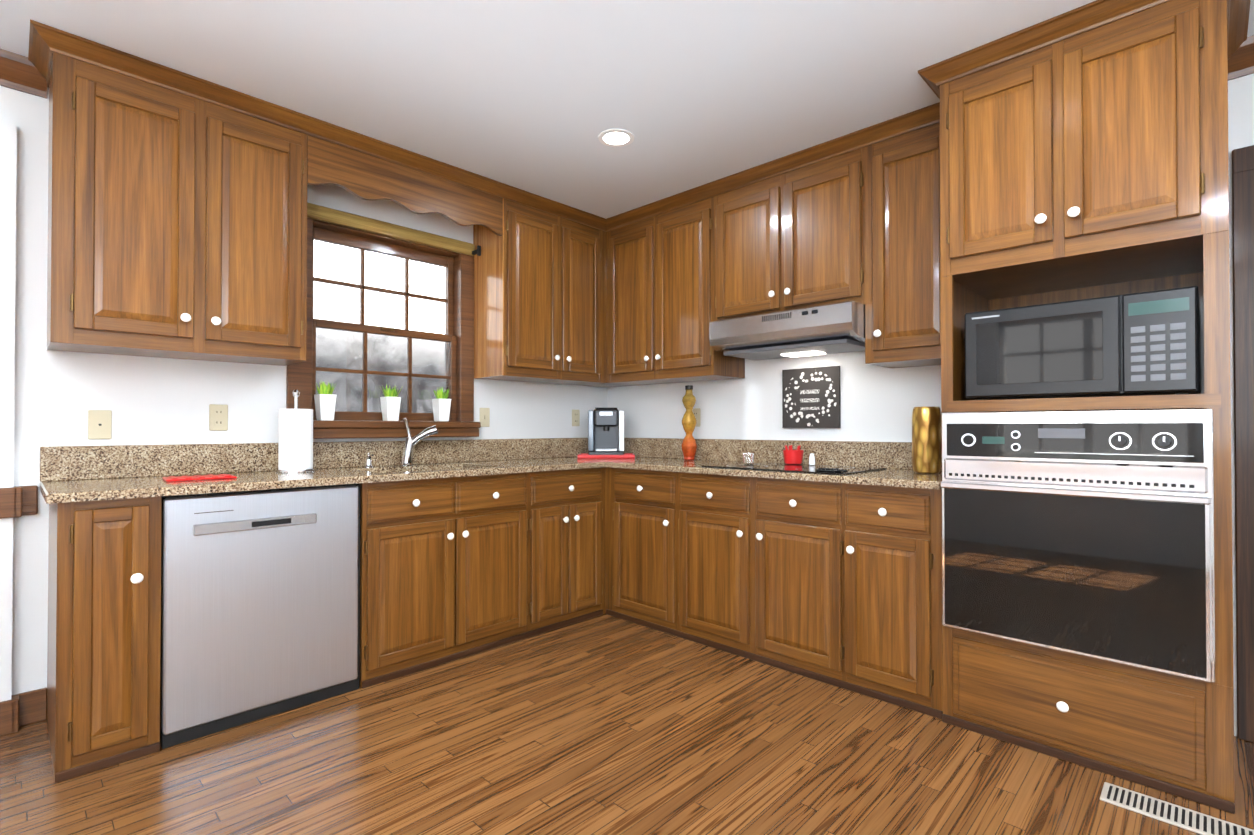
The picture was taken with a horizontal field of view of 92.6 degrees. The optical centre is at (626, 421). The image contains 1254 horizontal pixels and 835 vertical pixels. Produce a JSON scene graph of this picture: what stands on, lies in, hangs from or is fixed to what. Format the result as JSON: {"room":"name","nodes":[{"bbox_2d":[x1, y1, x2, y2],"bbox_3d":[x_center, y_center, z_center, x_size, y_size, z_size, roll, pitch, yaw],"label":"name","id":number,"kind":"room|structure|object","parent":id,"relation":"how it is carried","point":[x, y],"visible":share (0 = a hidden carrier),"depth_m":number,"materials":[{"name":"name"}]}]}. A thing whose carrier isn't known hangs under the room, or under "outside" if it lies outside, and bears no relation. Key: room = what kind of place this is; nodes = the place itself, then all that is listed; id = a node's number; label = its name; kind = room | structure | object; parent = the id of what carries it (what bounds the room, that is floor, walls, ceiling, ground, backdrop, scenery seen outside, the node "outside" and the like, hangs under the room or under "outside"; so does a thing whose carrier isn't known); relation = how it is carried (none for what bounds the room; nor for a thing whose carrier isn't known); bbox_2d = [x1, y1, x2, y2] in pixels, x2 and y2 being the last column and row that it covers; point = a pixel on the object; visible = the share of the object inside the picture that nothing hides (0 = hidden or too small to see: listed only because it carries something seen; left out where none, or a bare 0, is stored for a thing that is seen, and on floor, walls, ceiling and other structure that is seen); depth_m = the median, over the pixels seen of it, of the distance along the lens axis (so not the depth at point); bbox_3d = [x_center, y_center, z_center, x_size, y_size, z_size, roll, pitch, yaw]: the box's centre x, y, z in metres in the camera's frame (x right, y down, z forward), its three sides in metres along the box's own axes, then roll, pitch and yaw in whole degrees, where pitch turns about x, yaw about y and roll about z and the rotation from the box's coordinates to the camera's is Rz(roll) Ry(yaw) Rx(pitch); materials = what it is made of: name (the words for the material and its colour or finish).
{"room":"kitchen","nodes":[
{"label":"kitchen","id":0,"kind":"room"},
{"bbox_2d":[0,120,16,701],"bbox_3d":[-2.514,0.015,2.002,0.050,2.250,0.650,-1,-1,44],"label":"wall pier","id":1,"kind":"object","parent":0,"point":[8,153],"visible":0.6,"depth_m":2.21,"materials":[{"name":"white paint"}]},
{"bbox_2d":[0,86,607,694],"bbox_3d":[-1.820,-0.101,2.897,0.200,2.500,5.000,-1,-1,44],"label":"wall","id":2,"kind":"structure","parent":0,"point":[58,395],"depth_m":2.44,"materials":[{"name":"white paint"}]},
{"bbox_2d":[0,486,21,735],"bbox_3d":[-2.494,0.690,1.985,0.052,0.900,0.682,-1,-1,44],"label":"trim","id":3,"kind":"structure","parent":2,"relation":"attached to","point":[10,502],"depth_m":2.19,"materials":[{"name":"brown wood"}]},
{"bbox_2d":[0,49,46,98],"bbox_3d":[-2.841,-1.310,1.656,0.078,0.104,1.780,-1,-1,44],"label":"crown molding","id":4,"kind":"structure","parent":2,"relation":"attached to","point":[18,72],"depth_m":2.24,"materials":[{"name":"brown wood"}]},
{"bbox_2d":[13,485,37,514],"bbox_3d":[-2.864,0.292,1.652,0.029,0.110,1.765,-1,-1,44],"label":"trim","id":5,"kind":"structure","parent":2,"relation":"attached to","point":[29,500],"depth_m":2.27,"materials":[{"name":"brown wood"}]},
{"bbox_2d":[11,688,46,725],"bbox_3d":[-2.857,1.077,1.659,0.019,0.120,1.796,-1,-1,44],"label":"baseboard","id":6,"kind":"structure","parent":2,"relation":"attached to","point":[33,706],"depth_m":2.27,"materials":[{"name":"brown wood"}]},
{"bbox_2d":[88,410,111,438],"bbox_3d":[-2.132,0.012,2.422,0.010,0.118,0.072,-1,-1,44],"label":"jack","id":7,"kind":"object","parent":2,"relation":"attached to","point":[99,424],"visible":1,"depth_m":2.42,"materials":[{"name":"beige plastic"}]},
{"bbox_2d":[47,52,307,365],"bbox_3d":[-1.823,-0.788,2.489,0.366,1.025,0.828,-1,-1,44],"label":"upper cabinet","id":8,"kind":"object","parent":2,"relation":"attached to","point":[177,225],"visible":1,"depth_m":2.33,"materials":[{"name":"brown wood"}]},
{"bbox_2d":[28,52,51,87],"bbox_3d":[-2.158,-1.327,2.200,0.300,0.059,0.058,-1,-1,44],"label":"crown molding","id":9,"kind":"structure","parent":8,"relation":"attached to","point":[42,63],"depth_m":2.21,"materials":[{"name":"brown wood"}]},
{"bbox_2d":[307,135,502,235],"bbox_3d":[-1.084,-1.183,3.078,0.022,0.219,1.038,-1,-1,44],"label":"valance board","id":10,"kind":"object","parent":8,"relation":"attached to","point":[364,176],"visible":1,"depth_m":3.01,"materials":[{"name":"brown wood"}]},
{"bbox_2d":[209,404,227,430],"bbox_3d":[-1.850,-0.019,2.714,0.008,0.118,0.072,-1,-1,44],"label":"electrical outlet","id":11,"kind":"object","parent":2,"relation":"attached to","point":[218,417],"visible":1,"depth_m":2.71,"materials":[{"name":"beige plastic"}]},
{"bbox_2d":[286,202,474,421],"bbox_3d":[-1.350,-0.534,3.336,0.188,1.103,1.028,-1,-1,44],"label":"window","id":12,"kind":"structure","parent":2,"relation":"in","point":[454,257],"depth_m":3.35,"materials":[{"name":"brown wood"}]},
{"bbox_2d":[316,328,448,420],"bbox_3d":[-1.384,-0.256,3.381,0.002,0.502,0.830,-1,-1,44],"label":"screen","id":13,"kind":"object","parent":12,"relation":"attached to","point":[428,349],"visible":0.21,"depth_m":3.37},
{"bbox_2d":[313,421,480,438],"bbox_3d":[-1.280,0.042,3.256,0.128,0.089,1.039,-1,-1,44],"label":"window sill","id":14,"kind":"structure","parent":2,"relation":"attached to","point":[355,429],"depth_m":3.17,"materials":[{"name":"brown wood"}]},
{"bbox_2d":[314,382,336,420],"bbox_3d":[-1.512,-0.108,3.002,0.084,0.203,0.096,-1,-1,44],"label":"plant","id":15,"kind":"object","parent":14,"relation":"on","point":[325,400],"visible":1,"depth_m":2.98,"materials":[{"name":"white ceramic"}]},
{"bbox_2d":[380,386,400,420],"bbox_3d":[-1.280,-0.106,3.243,0.100,0.205,0.116,-1,-1,44],"label":"plant","id":16,"kind":"object","parent":14,"relation":"on","point":[390,403],"visible":0.96,"depth_m":3.22,"materials":[{"name":"white ceramic"}]},
{"bbox_2d":[432,388,450,420],"bbox_3d":[-1.070,-0.104,3.454,0.110,0.204,0.106,-1,-1,44],"label":"plant","id":17,"kind":"object","parent":14,"relation":"on","point":[441,404],"visible":1,"depth_m":3.44,"materials":[{"name":"white ceramic"}]},
{"bbox_2d":[472,245,480,255],"bbox_3d":[-0.917,-1.024,3.619,0.099,0.060,0.020,-1,-1,44],"label":"rod bracket","id":18,"kind":"object","parent":2,"relation":"attached to","point":[477,251],"visible":0.85,"depth_m":3.59,"materials":[{"name":"black metal"}]},
{"bbox_2d":[480,408,489,426],"bbox_3d":[-0.879,-0.028,3.709,0.015,0.118,0.072,-1,-1,44],"label":"light switch","id":19,"kind":"object","parent":2,"relation":"attached to","point":[484,417],"visible":0.9,"depth_m":3.71,"materials":[{"name":"beige plastic"}]},
{"bbox_2d":[473,198,605,384],"bbox_3d":[-0.523,-0.775,3.828,0.366,1.025,0.821,-1,-1,44],"label":"upper cabinet","id":20,"kind":"object","parent":2,"relation":"attached to","point":[539,296],"visible":1,"depth_m":3.63,"materials":[{"name":"brown wood"}]},
{"bbox_2d":[29,19,607,231],"bbox_3d":[-1.077,-1.320,3.029,0.058,0.059,2.753,-1,-1,44],"label":"crown molding","id":21,"kind":"structure","parent":20,"relation":"attached to","point":[46,42],"depth_m":2.56,"materials":[{"name":"brown wood"}]},
{"bbox_2d":[572,409,579,425],"bbox_3d":[-0.363,-0.028,4.245,0.008,0.118,0.072,-1,-1,44],"label":"electrical outlet","id":22,"kind":"object","parent":2,"relation":"attached to","point":[575,417],"visible":1,"depth_m":4.24,"materials":[{"name":"beige plastic"}]},
{"bbox_2d":[0,613,1253,834],"bbox_3d":[-0.096,1.181,1.071,5.200,0.100,5.200,-1,-1,44],"label":"floor","id":23,"kind":"structure","parent":0,"point":[604,723],"depth_m":1.98,"materials":[{"name":"brown wood"}]},
{"bbox_2d":[47,496,161,782],"bbox_3d":[-1.923,0.701,2.192,0.616,0.882,0.263,-1,-1,44],"label":"base cabinet","id":24,"kind":"object","parent":23,"relation":"on","point":[104,645],"depth_m":1.98,"materials":[{"name":"brown wood"}]},
{"bbox_2d":[160,484,359,748],"bbox_3d":[-1.580,0.706,2.524,0.632,0.874,0.678,-1,-1,44],"label":"dishwasher","id":25,"kind":"object","parent":23,"relation":"on","point":[260,604],"visible":0.96,"depth_m":2.27,"materials":[{"name":"silver metal"}]},
{"bbox_2d":[455,467,604,642],"bbox_3d":[-0.564,0.714,3.592,0.616,0.882,0.637,-1,-1,44],"label":"base cabinet","id":26,"kind":"object","parent":23,"relation":"on","point":[530,546],"depth_m":3.21,"materials":[{"name":"brown wood"}]},
{"bbox_2d":[40,438,603,503],"bbox_3d":[-0.973,0.279,3.163,0.632,0.352,3.027,-1,-1,44],"label":"countertop","id":27,"kind":"structure","parent":26,"relation":"on","point":[84,473],"depth_m":2.67,"materials":[{"name":"stone"}]},
{"bbox_2d":[162,474,236,481],"bbox_3d":[-1.724,0.224,2.418,0.230,0.010,0.170,0,-1,-42],"label":"trivet","id":28,"kind":"object","parent":27,"relation":"on","point":[196,477],"visible":1,"depth_m":2.38,"materials":[{"name":"red plastic"}]},
{"bbox_2d":[275,389,315,472],"bbox_3d":[-1.546,0.041,2.797,0.164,0.384,0.164,-1,-1,44],"label":"paper towel","id":29,"kind":"object","parent":27,"relation":"on","point":[295,440],"visible":1,"depth_m":2.74,"materials":[{"name":"white paper"}]},
{"bbox_2d":[364,453,373,467],"bbox_3d":[-1.328,0.198,3.093,0.072,0.076,0.044,-1,-1,44],"label":"soap dispenser","id":30,"kind":"object","parent":27,"relation":"on","point":[368,461],"visible":1,"depth_m":3.09,"materials":[{"name":"silver metal"}]},
{"bbox_2d":[401,418,438,465],"bbox_3d":[-1.126,0.109,3.254,0.197,0.257,0.064,0,-1,-6],"label":"faucet","id":31,"kind":"object","parent":27,"relation":"on","point":[410,444],"visible":1,"depth_m":3.24,"materials":[{"name":"silver metal"}]},
{"bbox_2d":[577,453,634,458],"bbox_3d":[-0.140,0.233,4.085,0.380,0.026,0.250,0,-1,-1],"label":"tray","id":32,"kind":"object","parent":27,"relation":"on","point":[624,456],"visible":0.94,"depth_m":3.96,"materials":[{"name":"red plastic"}]},
{"bbox_2d":[588,408,623,454],"bbox_3d":[-0.141,0.071,4.081,0.242,0.332,0.224,0,-1,-1],"label":"coffee maker","id":33,"kind":"object","parent":32,"relation":"on","point":[605,431],"visible":0.96,"depth_m":4.00,"materials":[{"name":"black plastic"}]},
{"bbox_2d":[605,467,620,618],"bbox_3d":[-0.096,0.718,3.987,0.737,0.882,0.616,-1,-1,44],"label":"base cabinet","id":34,"kind":"object","parent":23,"relation":"on","point":[612,475],"depth_m":3.57,"materials":[{"name":"brown wood"}]},
{"bbox_2d":[621,468,680,636],"bbox_3d":[0.312,0.714,3.591,0.500,0.882,0.616,-1,-1,44],"label":"base cabinet","id":35,"kind":"object","parent":23,"relation":"on","point":[650,499],"depth_m":3.34,"materials":[{"name":"brown wood"}]},
{"bbox_2d":[681,472,856,692],"bbox_3d":[0.821,0.710,3.097,1.000,0.882,0.616,-1,-1,44],"label":"base cabinet","id":36,"kind":"object","parent":23,"relation":"on","point":[837,584],"depth_m":2.80,"materials":[{"name":"brown wood"}]},
{"bbox_2d":[604,438,941,488],"bbox_3d":[0.760,0.185,3.149,1.820,0.164,0.632,-1,-1,44],"label":"countertop","id":37,"kind":"structure","parent":36,"relation":"on","point":[656,454],"depth_m":3.22,"materials":[{"name":"stone"}]},
{"bbox_2d":[681,385,696,459],"bbox_3d":[0.392,0.007,3.773,0.098,0.471,0.098,-1,-1,44],"label":"vase","id":38,"kind":"object","parent":37,"relation":"on","point":[689,444],"visible":1,"depth_m":3.74,"materials":[{"name":"glass"}]},
{"bbox_2d":[701,462,886,474],"bbox_3d":[0.840,0.226,3.063,0.770,0.020,0.500,-1,-1,44],"label":"cooktop","id":39,"kind":"object","parent":37,"relation":"in","point":[821,469],"visible":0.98,"depth_m":2.99,"materials":[{"name":"black glass"}]},
{"bbox_2d":[743,453,753,463],"bbox_3d":[0.664,0.200,3.270,0.060,0.060,0.059,-1,-1,44],"label":"glass cup","id":40,"kind":"object","parent":39,"relation":"on","point":[748,458],"visible":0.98,"depth_m":3.25,"materials":[{"name":"white"}]},
{"bbox_2d":[783,445,803,463],"bbox_3d":[0.905,0.179,3.259,0.110,0.102,0.110,-1,-1,44],"label":"cup","id":41,"kind":"object","parent":39,"relation":"on","point":[791,455],"visible":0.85,"depth_m":3.22,"materials":[{"name":"red plastic"}]},
{"bbox_2d":[809,453,814,464],"bbox_3d":[0.977,0.198,3.161,0.032,0.062,0.031,-1,-1,44],"label":"salt shaker","id":42,"kind":"object","parent":39,"relation":"on","point":[811,459],"visible":0.96,"depth_m":3.15,"materials":[{"name":"white ceramic"}]},
{"bbox_2d":[912,407,940,473],"bbox_3d":[1.365,0.082,2.729,0.120,0.300,0.120,-1,-1,44],"label":"canister","id":43,"kind":"object","parent":37,"relation":"on","point":[926,439],"visible":1,"depth_m":2.68,"materials":[{"name":"gold metal"}]},
{"bbox_2d":[857,484,942,718],"bbox_3d":[1.256,0.706,2.674,0.453,0.882,0.616,-1,-1,44],"label":"base cabinet","id":44,"kind":"object","parent":23,"relation":"on","point":[900,663],"depth_m":2.40,"materials":[{"name":"brown wood"}]},
{"bbox_2d":[940,0,1234,813],"bbox_3d":[1.685,-0.080,2.230,0.783,2.445,0.666,-1,-1,44],"label":"tall cabinet","id":45,"kind":"object","parent":23,"relation":"on","point":[1093,163],"visible":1,"depth_m":1.97,"materials":[{"name":"brown wood"}]},
{"bbox_2d":[918,0,1170,95],"bbox_3d":[1.467,-1.329,2.018,0.902,0.059,0.058,-1,-1,44],"label":"crown molding","id":46,"kind":"structure","parent":45,"relation":"attached to","point":[1098,13],"depth_m":2.07,"materials":[{"name":"brown wood"}]},
{"bbox_2d":[940,408,1214,682],"bbox_3d":[1.653,0.370,2.218,0.742,0.811,0.628,-1,-1,44],"label":"oven","id":47,"kind":"object","parent":45,"relation":"in","point":[1088,533],"visible":1,"depth_m":1.96,"materials":[{"name":"black glass"}]},
{"bbox_2d":[965,286,1200,399],"bbox_3d":[1.682,-0.247,2.224,0.643,0.332,0.528,-1,-1,44],"label":"microwave","id":48,"kind":"object","parent":45,"relation":"in","point":[1140,344],"visible":0.96,"depth_m":2.00,"materials":[{"name":"black plastic"}]},
{"bbox_2d":[1227,0,1250,58],"bbox_3d":[2.012,-1.330,1.974,0.058,0.059,0.600,-1,-1,44],"label":"crown molding","id":49,"kind":"structure","parent":45,"relation":"attached to","point":[1238,11],"depth_m":2.00,"materials":[{"name":"brown wood"}]},
{"bbox_2d":[1100,782,1253,834],"bbox_3d":[1.599,1.134,1.712,0.380,0.006,0.120,-1,-1,44],"label":"floor vent","id":50,"kind":"object","parent":23,"relation":"in","point":[1175,815],"visible":1,"depth_m":1.73,"materials":[{"name":"silver metal"}]},
{"bbox_2d":[0,0,1253,218],"bbox_3d":[-0.096,-1.418,1.096,5.200,0.100,5.200,-1,-1,44],"label":"ceiling","id":51,"kind":"structure","parent":0,"point":[536,96],"depth_m":2.29,"materials":[{"name":"white paint"}]},
{"bbox_2d":[598,129,633,146],"bbox_3d":[-0.051,-1.349,2.850,0.170,0.004,0.170,-1,-1,44],"label":"recessed light","id":52,"kind":"object","parent":51,"relation":"in","point":[616,137],"visible":1,"depth_m":2.84,"materials":[{"name":"white plastic"}]},
{"bbox_2d":[608,74,1253,735],"bbox_3d":[1.646,-0.102,2.877,4.800,2.500,0.200,-1,-1,44],"label":"wall","id":53,"kind":"structure","parent":0,"point":[878,402],"depth_m":3.24,"materials":[{"name":"white paint"}]},
{"bbox_2d":[578,229,621,386],"bbox_3d":[-0.116,-0.771,4.216,0.409,1.024,0.336,-1,-1,44],"label":"upper cabinet","id":54,"kind":"object","parent":53,"relation":"attached to","point":[609,234],"depth_m":3.99,"materials":[{"name":"brown wood"}]},
{"bbox_2d":[614,195,744,385],"bbox_3d":[0.292,-0.775,3.820,0.912,1.024,0.336,-1,-1,44],"label":"upper cabinet","id":55,"kind":"object","parent":53,"relation":"attached to","point":[666,264],"depth_m":3.63,"materials":[{"name":"brown wood"}]},
{"bbox_2d":[692,408,699,426],"bbox_3d":[0.448,-0.028,3.893,0.072,0.118,0.008,-1,-1,44],"label":"electrical outlet","id":56,"kind":"object","parent":53,"relation":"attached to","point":[696,411],"visible":0.54,"depth_m":3.88,"materials":[{"name":"beige plastic"}]},
{"bbox_2d":[718,144,873,320],"bbox_3d":[0.918,-0.921,3.213,0.927,0.744,0.336,-1,-1,44],"label":"upper cabinet","id":57,"kind":"object","parent":53,"relation":"attached to","point":[861,225],"depth_m":3.03,"materials":[{"name":"brown wood"}]},
{"bbox_2d":[608,96,939,230],"bbox_3d":[0.643,-1.318,3.237,2.093,0.059,0.058,-1,-1,44],"label":"crown molding","id":58,"kind":"structure","parent":57,"relation":"attached to","point":[929,115],"depth_m":3.04,"materials":[{"name":"brown wood"}]},
{"bbox_2d":[709,300,864,360],"bbox_3d":[0.890,-0.452,3.148,0.793,0.187,0.463,-1,-1,44],"label":"range hood","id":59,"kind":"object","parent":57,"relation":"attached to","point":[833,328],"visible":0.98,"depth_m":2.97,"materials":[{"name":"metal"}]},
{"bbox_2d":[782,366,840,427],"bbox_3d":[1.020,-0.132,3.330,0.337,0.334,0.019,-1,-1,44],"label":"sign","id":60,"kind":"object","parent":53,"relation":"attached to","point":[811,398],"visible":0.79,"depth_m":3.31,"materials":[{"name":"wood"}]},
{"bbox_2d":[865,122,940,367],"bbox_3d":[1.345,-0.785,2.798,0.479,1.024,0.336,-1,-1,44],"label":"upper cabinet","id":61,"kind":"object","parent":53,"relation":"attached to","point":[903,324],"depth_m":2.67,"materials":[{"name":"brown wood"}]},
{"bbox_2d":[1228,35,1253,80],"bbox_3d":[2.723,-1.310,1.647,1.525,0.104,0.078,-1,-1,44],"label":"crown molding","id":62,"kind":"structure","parent":53,"relation":"attached to","point":[1241,61],"depth_m":2.15,"materials":[{"name":"brown wood"}]},
{"bbox_2d":[1232,145,1253,742],"bbox_3d":[2.564,0.074,1.825,1.000,2.130,0.025,-1,-1,44],"label":"door frame","id":63,"kind":"structure","parent":53,"relation":"attached to","point":[1243,232],"depth_m":2.15,"materials":[{"name":"brown wood"}]},
{"label":"outside","id":64,"kind":"structure","parent":0,"visible":0},
{"bbox_2d":[313,240,444,420],"bbox_3d":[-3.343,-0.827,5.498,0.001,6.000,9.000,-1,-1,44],"label":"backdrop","id":65,"kind":"structure","parent":64,"point":[324,261],"depth_m":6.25,"materials":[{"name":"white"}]}
]}

